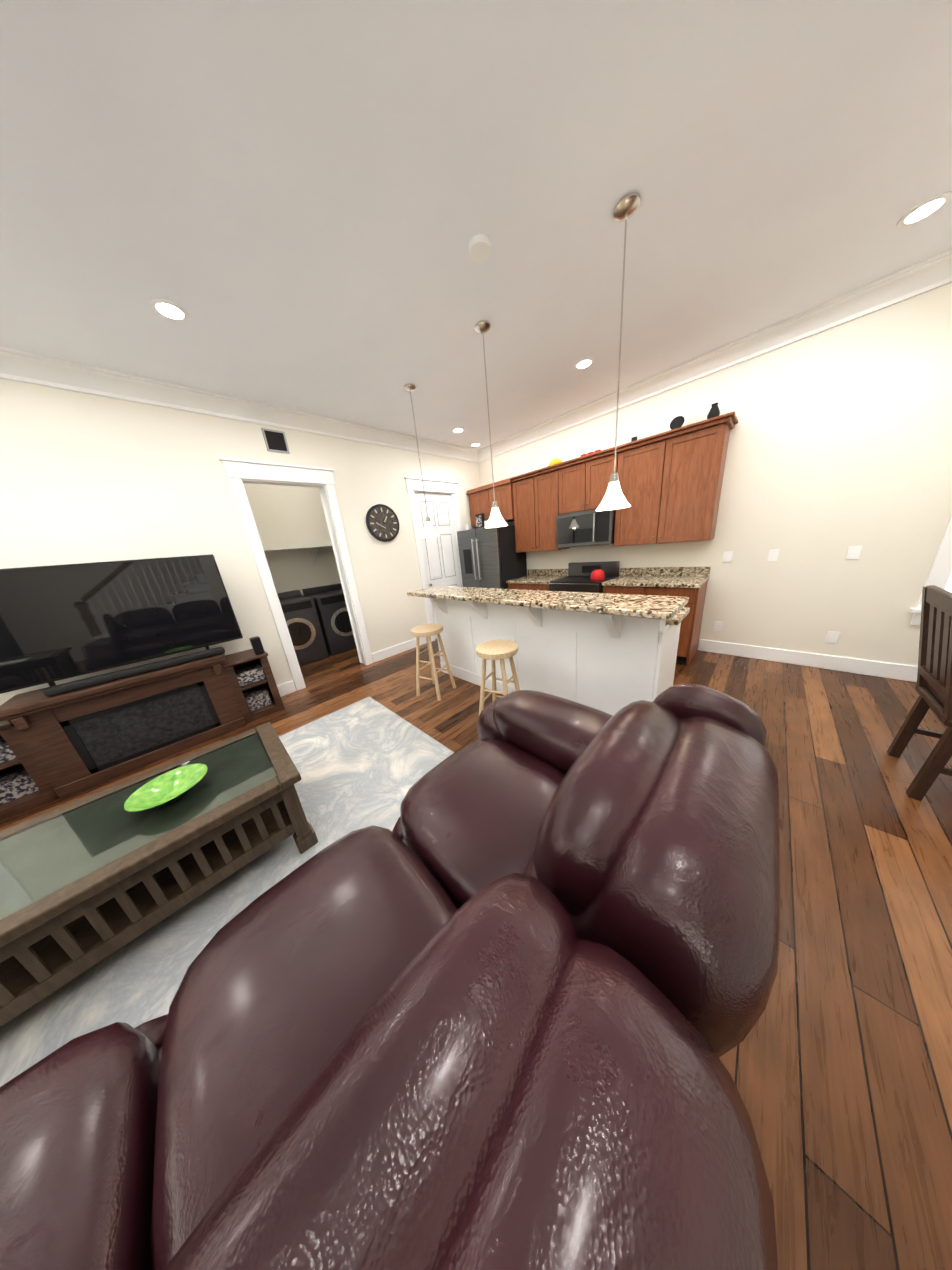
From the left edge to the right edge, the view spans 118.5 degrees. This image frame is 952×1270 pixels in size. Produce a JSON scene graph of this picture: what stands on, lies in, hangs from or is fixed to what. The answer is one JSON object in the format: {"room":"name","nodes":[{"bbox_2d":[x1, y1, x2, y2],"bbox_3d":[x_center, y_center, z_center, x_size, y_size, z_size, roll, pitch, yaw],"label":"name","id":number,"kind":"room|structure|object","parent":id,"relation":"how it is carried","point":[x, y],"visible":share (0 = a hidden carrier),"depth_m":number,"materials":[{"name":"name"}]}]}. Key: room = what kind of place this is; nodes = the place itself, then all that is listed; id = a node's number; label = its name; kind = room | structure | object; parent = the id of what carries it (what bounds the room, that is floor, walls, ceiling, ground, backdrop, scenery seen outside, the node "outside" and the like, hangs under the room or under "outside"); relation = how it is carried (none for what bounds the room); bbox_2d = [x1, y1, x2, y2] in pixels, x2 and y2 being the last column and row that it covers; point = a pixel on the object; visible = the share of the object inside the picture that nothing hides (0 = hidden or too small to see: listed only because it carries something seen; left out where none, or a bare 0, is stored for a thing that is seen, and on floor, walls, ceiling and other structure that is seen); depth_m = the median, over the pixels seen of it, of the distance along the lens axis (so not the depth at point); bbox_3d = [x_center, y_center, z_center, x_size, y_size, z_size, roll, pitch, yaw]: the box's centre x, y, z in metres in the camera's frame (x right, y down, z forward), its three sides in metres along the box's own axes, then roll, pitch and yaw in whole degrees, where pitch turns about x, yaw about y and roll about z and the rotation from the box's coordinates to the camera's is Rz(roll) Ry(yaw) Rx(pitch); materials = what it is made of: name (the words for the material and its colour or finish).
{"room":"living room","nodes":[
{"label":"living room","id":0,"kind":"room"},
{"bbox_2d":[0,378,479,705],"bbox_3d":[-2.764,-0.627,2.783,0.120,3.050,8.520,12,24,44],"label":"wall","id":1,"kind":"structure","parent":0,"point":[87,478],"depth_m":2.58,"materials":[{"name":"paint"}]},
{"bbox_2d":[0,346,480,462],"bbox_3d":[-2.860,-1.970,2.227,0.115,0.150,8.400,12,24,44],"label":"crown molding","id":2,"kind":"structure","parent":1,"relation":"attached to","point":[16,365],"depth_m":2.51,"materials":[{"name":"paint"}]},
{"bbox_2d":[261,428,289,453],"bbox_3d":[-2.134,-2.068,3.025,0.016,0.210,0.210,12,24,44],"label":"air vent","id":3,"kind":"object","parent":1,"relation":"attached to","point":[275,440],"visible":1,"depth_m":3.02,"materials":[{"name":"grey metal"}]},
{"bbox_2d":[277,680,295,696],"bbox_3d":[-3.001,0.930,2.772,0.016,0.145,2.190,12,24,44],"label":"baseboard","id":4,"kind":"structure","parent":1,"relation":"attached to","point":[286,688],"depth_m":3.43,"materials":[{"name":"paint"}]},
{"bbox_2d":[219,457,372,690],"bbox_3d":[-2.028,-0.663,3.504,0.160,2.545,1.070,12,24,44],"label":"door frame","id":5,"kind":"structure","parent":1,"relation":"attached to","point":[239,472],"depth_m":3.26,"materials":[{"name":"paint"}]},
{"bbox_2d":[319,488,361,662],"bbox_3d":[-1.858,-0.813,4.230,0.151,2.347,0.790,-7,17,-5],"label":"laundry door","id":6,"kind":"structure","parent":1,"relation":"in","point":[336,558],"depth_m":3.81,"materials":[{"name":"paint"}]},
{"bbox_2d":[366,504,398,541],"bbox_3d":[-1.298,-1.566,3.973,0.041,0.490,0.490,12,24,44],"label":"clock","id":7,"kind":"object","parent":1,"relation":"attached to","point":[382,522],"visible":0.98,"depth_m":3.95,"materials":[{"name":"grey"}]},
{"bbox_2d":[371,637,426,662],"bbox_3d":[-1.157,0.195,4.513,0.016,0.145,1.050,12,24,44],"label":"baseboard","id":8,"kind":"structure","parent":1,"relation":"attached to","point":[388,652],"depth_m":4.42,"materials":[{"name":"paint"}]},
{"bbox_2d":[404,476,462,641],"bbox_3d":[-0.592,-1.235,4.859,0.160,2.545,1.040,12,24,44],"label":"door frame","id":9,"kind":"structure","parent":1,"relation":"attached to","point":[413,484],"depth_m":4.52,"materials":[{"name":"paint"}]},
{"bbox_2d":[414,492,460,638],"bbox_3d":[-0.570,-1.145,4.873,0.101,2.347,0.760,12,24,44],"label":"closet door","id":10,"kind":"structure","parent":1,"relation":"in","point":[440,557],"depth_m":4.74,"materials":[{"name":"paint"}]},
{"bbox_2d":[243,483,340,595],"bbox_3d":[-2.908,-1.278,4.890,0.120,3.050,2.300,12,24,44],"label":"wall","id":11,"kind":"structure","parent":0,"point":[289,516],"depth_m":4.64,"materials":[{"name":"paint"}]},
{"bbox_2d":[264,545,331,564],"bbox_3d":[-2.719,-1.306,4.693,0.390,0.285,2.040,12,24,44],"label":"shelf","id":12,"kind":"object","parent":11,"relation":"attached to","point":[313,549],"visible":0.32,"depth_m":4.59,"materials":[{"name":"paint"}]},
{"bbox_2d":[0,638,951,1269],"bbox_3d":[-0.419,1.322,1.121,9.370,0.100,8.520,12,24,44],"label":"floor","id":13,"kind":"structure","parent":0,"point":[836,1062],"depth_m":1.02,"materials":[{"name":"brown wood"}]},
{"bbox_2d":[0,647,284,820],"bbox_3d":[-2.886,0.682,2.494,0.450,0.760,1.870,12,24,44],"label":"tv console","id":14,"kind":"object","parent":13,"relation":"on","point":[63,745],"visible":0.94,"depth_m":2.28,"materials":[{"name":"brown wood"}]},
{"bbox_2d":[0,554,242,693],"bbox_3d":[-2.920,-0.129,2.308,0.160,0.893,1.440,12,24,44],"label":"tv","id":15,"kind":"object","parent":14,"relation":"on","point":[60,622],"visible":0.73,"depth_m":2.24,"materials":[{"name":"black plastic"}]},
{"bbox_2d":[43,636,264,696],"bbox_3d":[-2.836,0.338,2.360,0.215,0.170,1.755,12,24,44],"label":"soundbar","id":16,"kind":"object","parent":14,"relation":"on","point":[257,645],"visible":0.98,"depth_m":2.30,"materials":[{"name":"black plastic"}]},
{"bbox_2d":[0,697,453,1086],"bbox_3d":[-1.408,1.280,1.378,2.350,0.012,3.000,12,24,44],"label":"rug","id":17,"kind":"object","parent":13,"relation":"on","point":[366,762],"visible":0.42,"depth_m":1.43,"materials":[{"name":"fabric"}]},
{"bbox_2d":[0,722,317,1026],"bbox_3d":[-1.559,1.043,1.361,0.740,0.478,1.220,12,24,44],"label":"coffee table","id":18,"kind":"object","parent":17,"relation":"on","point":[88,881],"visible":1,"depth_m":1.20,"materials":[{"name":"brown wood"}]},
{"bbox_2d":[124,764,206,811],"bbox_3d":[-1.459,0.745,1.357,0.280,0.066,0.280,12,24,44],"label":"bowl","id":19,"kind":"object","parent":18,"relation":"on","point":[171,786],"visible":1,"depth_m":1.37,"materials":[{"name":"green glass"}]},
{"bbox_2d":[0,683,779,1269],"bbox_3d":[-0.272,0.863,0.620,1.176,1.044,2.530,12,24,44],"label":"sofa","id":20,"kind":"object","parent":13,"relation":"on","point":[496,997],"visible":1,"depth_m":0.41,"materials":[{"name":"leather"}]},
{"bbox_2d":[411,623,455,700],"bbox_3d":[-0.472,0.279,3.042,0.330,0.743,0.330,5,20,30],"label":"stool","id":21,"kind":"object","parent":13,"relation":"on","point":[427,631],"visible":1,"depth_m":2.97,"materials":[{"name":"beige wood"}]},
{"bbox_2d":[457,525,526,588],"bbox_3d":[0.303,-0.974,5.027,0.895,1.740,0.790,12,24,44],"label":"fridge","id":22,"kind":"object","parent":13,"relation":"on","point":[490,558],"visible":0.44,"depth_m":4.60,"materials":[{"name":"metal"}]},
{"bbox_2d":[465,513,487,529],"bbox_3d":[0.059,-1.876,4.675,0.570,0.230,0.155,12,24,44],"label":"decor","id":23,"kind":"object","parent":22,"relation":"on","point":[481,522],"visible":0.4,"depth_m":4.69,"materials":[{"name":"white ceramic"}]},
{"bbox_2d":[476,640,519,714],"bbox_3d":[0.196,0.443,2.313,0.330,0.743,0.330,5,20,30],"label":"stool","id":24,"kind":"object","parent":13,"relation":"on","point":[494,650],"visible":0.67,"depth_m":2.22,"materials":[{"name":"beige wood"}]},
{"bbox_2d":[506,582,548,590],"bbox_3d":[1.035,-0.452,4.651,0.775,0.875,0.594,12,24,44],"label":"base cabinet","id":25,"kind":"object","parent":13,"relation":"on","point":[511,585],"depth_m":4.39,"materials":[{"name":"brown wood"}]},
{"bbox_2d":[510,574,567,585],"bbox_3d":[0.981,-0.882,4.504,0.785,0.040,0.624,12,24,44],"label":"countertop","id":26,"kind":"structure","parent":25,"relation":"on","point":[532,579],"depth_m":4.40,"materials":[{"name":"beige stone"}]},
{"bbox_2d":[429,589,682,714],"bbox_3d":[0.475,0.107,2.801,2.374,1.030,0.740,12,24,44],"label":"kitchen island","id":27,"kind":"object","parent":13,"relation":"on","point":[610,653],"depth_m":2.27,"materials":[{"name":"paint"}]},
{"bbox_2d":[407,586,688,621],"bbox_3d":[0.275,-0.343,2.504,2.540,0.040,0.460,12,24,44],"label":"island countertop","id":28,"kind":"structure","parent":27,"relation":"on","point":[661,608],"depth_m":2.00,"materials":[{"name":"beige stone"}]},
{"bbox_2d":[548,561,618,592],"bbox_3d":[1.511,-0.435,4.046,0.710,1.115,0.716,12,24,44],"label":"range","id":29,"kind":"object","parent":13,"relation":"on","point":[577,579],"visible":0.21,"depth_m":3.91,"materials":[{"name":"metal"}]},
{"bbox_2d":[590,565,604,579],"bbox_3d":[1.599,-0.823,3.721,0.180,0.187,0.180,12,24,44],"label":"kettle","id":30,"kind":"object","parent":29,"relation":"on","point":[597,574],"visible":1,"depth_m":3.67,"materials":[{"name":"red metal"}]},
{"bbox_2d":[603,578,708,665],"bbox_3d":[2.175,-0.216,3.543,0.960,0.875,0.594,12,24,44],"label":"base cabinet","id":31,"kind":"object","parent":13,"relation":"on","point":[690,627],"depth_m":3.13,"materials":[{"name":"brown wood"}]},
{"bbox_2d":[602,574,709,589],"bbox_3d":[2.123,-0.646,3.394,0.975,0.040,0.624,12,24,44],"label":"countertop","id":32,"kind":"structure","parent":31,"relation":"on","point":[671,581],"depth_m":3.29,"materials":[{"name":"beige stone"}]},
{"bbox_2d":[887,585,951,800],"bbox_3d":[2.545,0.328,1.385,0.539,1.066,0.460,12,24,44],"label":"dining chair","id":33,"kind":"object","parent":13,"relation":"on","point":[933,687],"visible":1,"depth_m":1.47,"materials":[{"name":"brown wood"}]},
{"bbox_2d":[0,0,951,449],"bbox_3d":[-0.348,-2.845,-0.802,7.840,2.850,8.640,12,24,44],"label":"ceiling","id":34,"kind":"structure","parent":0,"point":[294,204],"depth_m":1.28,"materials":[{"name":"paint"}]},
{"bbox_2d":[149,298,188,321],"bbox_3d":[-1.876,-1.988,1.739,0.170,0.007,0.170,5,20,30],"label":"recessed light","id":35,"kind":"object","parent":34,"relation":"in","point":[168,309],"depth_m":1.73,"materials":[{"name":"white"}]},
{"bbox_2d":[404,383,438,537],"bbox_3d":[-0.587,-1.782,3.008,0.210,1.407,0.210,12,24,44],"label":"pendant light","id":36,"kind":"object","parent":34,"relation":"hanging from","point":[429,531],"visible":1,"depth_m":3.12,"materials":[{"name":"white glass"}]},
{"bbox_2d":[452,427,463,432],"bbox_3d":[-0.247,-2.847,3.943,0.170,0.007,0.170,5,20,30],"label":"recessed light","id":37,"kind":"object","parent":34,"relation":"in","point":[456,430],"depth_m":3.93,"materials":[{"name":"white"}]},
{"bbox_2d":[470,443,480,446],"bbox_3d":[-0.006,-3.072,4.578,0.170,0.007,0.170,5,20,30],"label":"recessed light","id":38,"kind":"object","parent":34,"relation":"in","point":[473,444],"depth_m":4.57,"materials":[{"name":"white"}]},
{"bbox_2d":[468,234,490,262],"bbox_3d":[0.019,-2.106,1.546,0.120,0.030,0.120,12,24,44],"label":"smoke detector","id":39,"kind":"object","parent":34,"relation":"attached to","point":[479,247],"visible":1,"depth_m":1.53,"materials":[{"name":"paint"}]},
{"bbox_2d":[475,320,507,527],"bbox_3d":[0.115,-1.637,2.325,0.210,1.407,0.210,12,24,44],"label":"pendant light","id":40,"kind":"object","parent":34,"relation":"hanging from","point":[483,327],"visible":1,"depth_m":2.40,"materials":[{"name":"white glass"}]},
{"bbox_2d":[574,358,593,369],"bbox_3d":[1.029,-2.583,2.702,0.170,0.007,0.170,5,20,30],"label":"recessed light","id":41,"kind":"object","parent":34,"relation":"in","point":[584,363],"depth_m":2.69,"materials":[{"name":"white"}]},
{"bbox_2d":[596,192,640,510],"bbox_3d":[0.825,-1.490,1.636,0.210,1.407,0.210,12,24,44],"label":"pendant light","id":42,"kind":"object","parent":34,"relation":"hanging from","point":[626,207],"visible":1,"depth_m":1.61,"materials":[{"name":"white glass"}]},
{"bbox_2d":[897,191,951,226],"bbox_3d":[2.516,-2.381,1.591,0.170,0.007,0.170,5,20,30],"label":"recessed light","id":43,"kind":"object","parent":34,"relation":"in","point":[930,206],"depth_m":1.58,"materials":[{"name":"white"}]},
{"bbox_2d":[478,282,951,665],"bbox_3d":[2.777,-2.535,2.479,7.840,5.800,0.120,12,24,44],"label":"wall","id":44,"kind":"structure","parent":0,"point":[840,440],"depth_m":2.57,"materials":[{"name":"paint"}]},
{"bbox_2d":[466,479,513,525],"bbox_3d":[0.346,-2.206,4.819,0.940,0.554,0.360,12,24,44],"label":"upper cabinet","id":45,"kind":"object","parent":44,"relation":"attached to","point":[481,499],"depth_m":4.60,"materials":[{"name":"brown wood"}]},
{"bbox_2d":[514,463,569,552],"bbox_3d":[1.010,-1.835,4.295,0.834,1.070,0.330,12,24,44],"label":"upper cabinet","id":46,"kind":"object","parent":44,"relation":"attached to","point":[537,495],"depth_m":4.17,"materials":[{"name":"brown wood"}]},
{"bbox_2d":[547,458,561,466],"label":"decor","id":47,"kind":"object","parent":46,"relation":"on","point":[555,461],"depth_m":3.90,"materials":[{"name":"yellow"}]},
{"bbox_2d":[562,447,617,513],"bbox_3d":[1.507,-1.953,3.719,0.759,0.595,0.330,12,24,44],"label":"upper cabinet","id":48,"kind":"object","parent":44,"relation":"attached to","point":[585,482],"depth_m":3.59,"materials":[{"name":"brown wood"}]},
{"bbox_2d":[556,509,615,547],"bbox_3d":[1.520,-1.443,3.841,0.750,0.440,0.435,12,24,44],"label":"microwave","id":49,"kind":"object","parent":48,"relation":"attached to","point":[592,527],"visible":0.85,"depth_m":3.68,"materials":[{"name":"metal"}]},
{"bbox_2d":[581,450,600,456],"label":"decor","id":50,"kind":"object","parent":48,"relation":"on","point":[596,450],"depth_m":3.61,"materials":[{"name":"red"}]},
{"bbox_2d":[527,567,709,573],"bbox_3d":[1.790,-0.910,4.094,2.490,0.105,0.020,12,24,44],"label":"backsplash","id":51,"kind":"structure","parent":44,"relation":"attached to","point":[648,570],"depth_m":3.60,"materials":[{"name":"beige stone"}]},
{"bbox_2d":[614,415,733,545],"bbox_3d":[2.114,-1.607,3.222,1.014,1.070,0.330,12,24,44],"label":"upper cabinet","id":52,"kind":"object","parent":44,"relation":"attached to","point":[670,482],"depth_m":3.01,"materials":[{"name":"brown wood"}]},
{"bbox_2d":[666,412,688,430],"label":"decor","id":53,"kind":"object","parent":52,"relation":"on","point":[678,420],"depth_m":3.00,"materials":[{"name":"black"}]},
{"bbox_2d":[707,403,719,418],"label":"decor","id":54,"kind":"object","parent":52,"relation":"on","point":[714,411],"depth_m":2.75,"materials":[{"name":"black"}]},
{"bbox_2d":[476,249,951,460],"bbox_3d":[1.943,-2.727,3.103,5.260,0.150,0.115,12,24,44],"label":"crown molding","id":55,"kind":"structure","parent":44,"relation":"attached to","point":[929,274],"depth_m":2.50,"materials":[{"name":"paint"}]},
{"bbox_2d":[714,621,722,630],"bbox_3d":[2.848,-0.103,3.330,0.075,0.115,0.009,12,24,44],"label":"switch plate","id":56,"kind":"object","parent":44,"relation":"attached to","point":[718,625],"depth_m":3.33,"materials":[{"name":"white plastic"}]},
{"bbox_2d":[722,551,732,561],"bbox_3d":[2.758,-0.856,3.107,0.075,0.115,0.009,12,24,44],"label":"switch plate","id":57,"kind":"object","parent":44,"relation":"attached to","point":[727,557],"depth_m":3.10,"materials":[{"name":"white plastic"}]},
{"bbox_2d":[767,549,779,560],"bbox_3d":[3.007,-0.805,2.866,0.075,0.115,0.009,12,24,44],"label":"switch plate","id":58,"kind":"object","parent":44,"relation":"attached to","point":[773,555],"depth_m":2.86,"materials":[{"name":"white plastic"}]},
{"bbox_2d":[698,639,917,681],"bbox_3d":[4.228,0.423,2.086,4.130,0.145,0.016,12,24,44],"label":"baseboard","id":59,"kind":"structure","parent":44,"relation":"attached to","point":[878,668],"depth_m":2.85,"materials":[{"name":"paint"}]},
{"bbox_2d":[825,631,839,642],"bbox_3d":[3.451,0.022,2.744,0.075,0.115,0.009,12,24,44],"label":"switch plate","id":60,"kind":"object","parent":44,"relation":"attached to","point":[832,637],"depth_m":2.74,"materials":[{"name":"white plastic"}]},
{"bbox_2d":[845,546,862,559],"bbox_3d":[3.361,-0.731,2.521,0.075,0.115,0.009,12,24,44],"label":"switch plate","id":61,"kind":"object","parent":44,"relation":"attached to","point":[853,552],"depth_m":2.52,"materials":[{"name":"white plastic"}]},
{"bbox_2d":[909,515,951,624],"bbox_3d":[4.024,-1.026,1.726,1.190,2.130,0.130,12,24,44],"label":"dining room window","id":62,"kind":"structure","parent":44,"relation":"in","point":[940,575],"depth_m":2.25,"materials":[{"name":"paint"}]}
]}

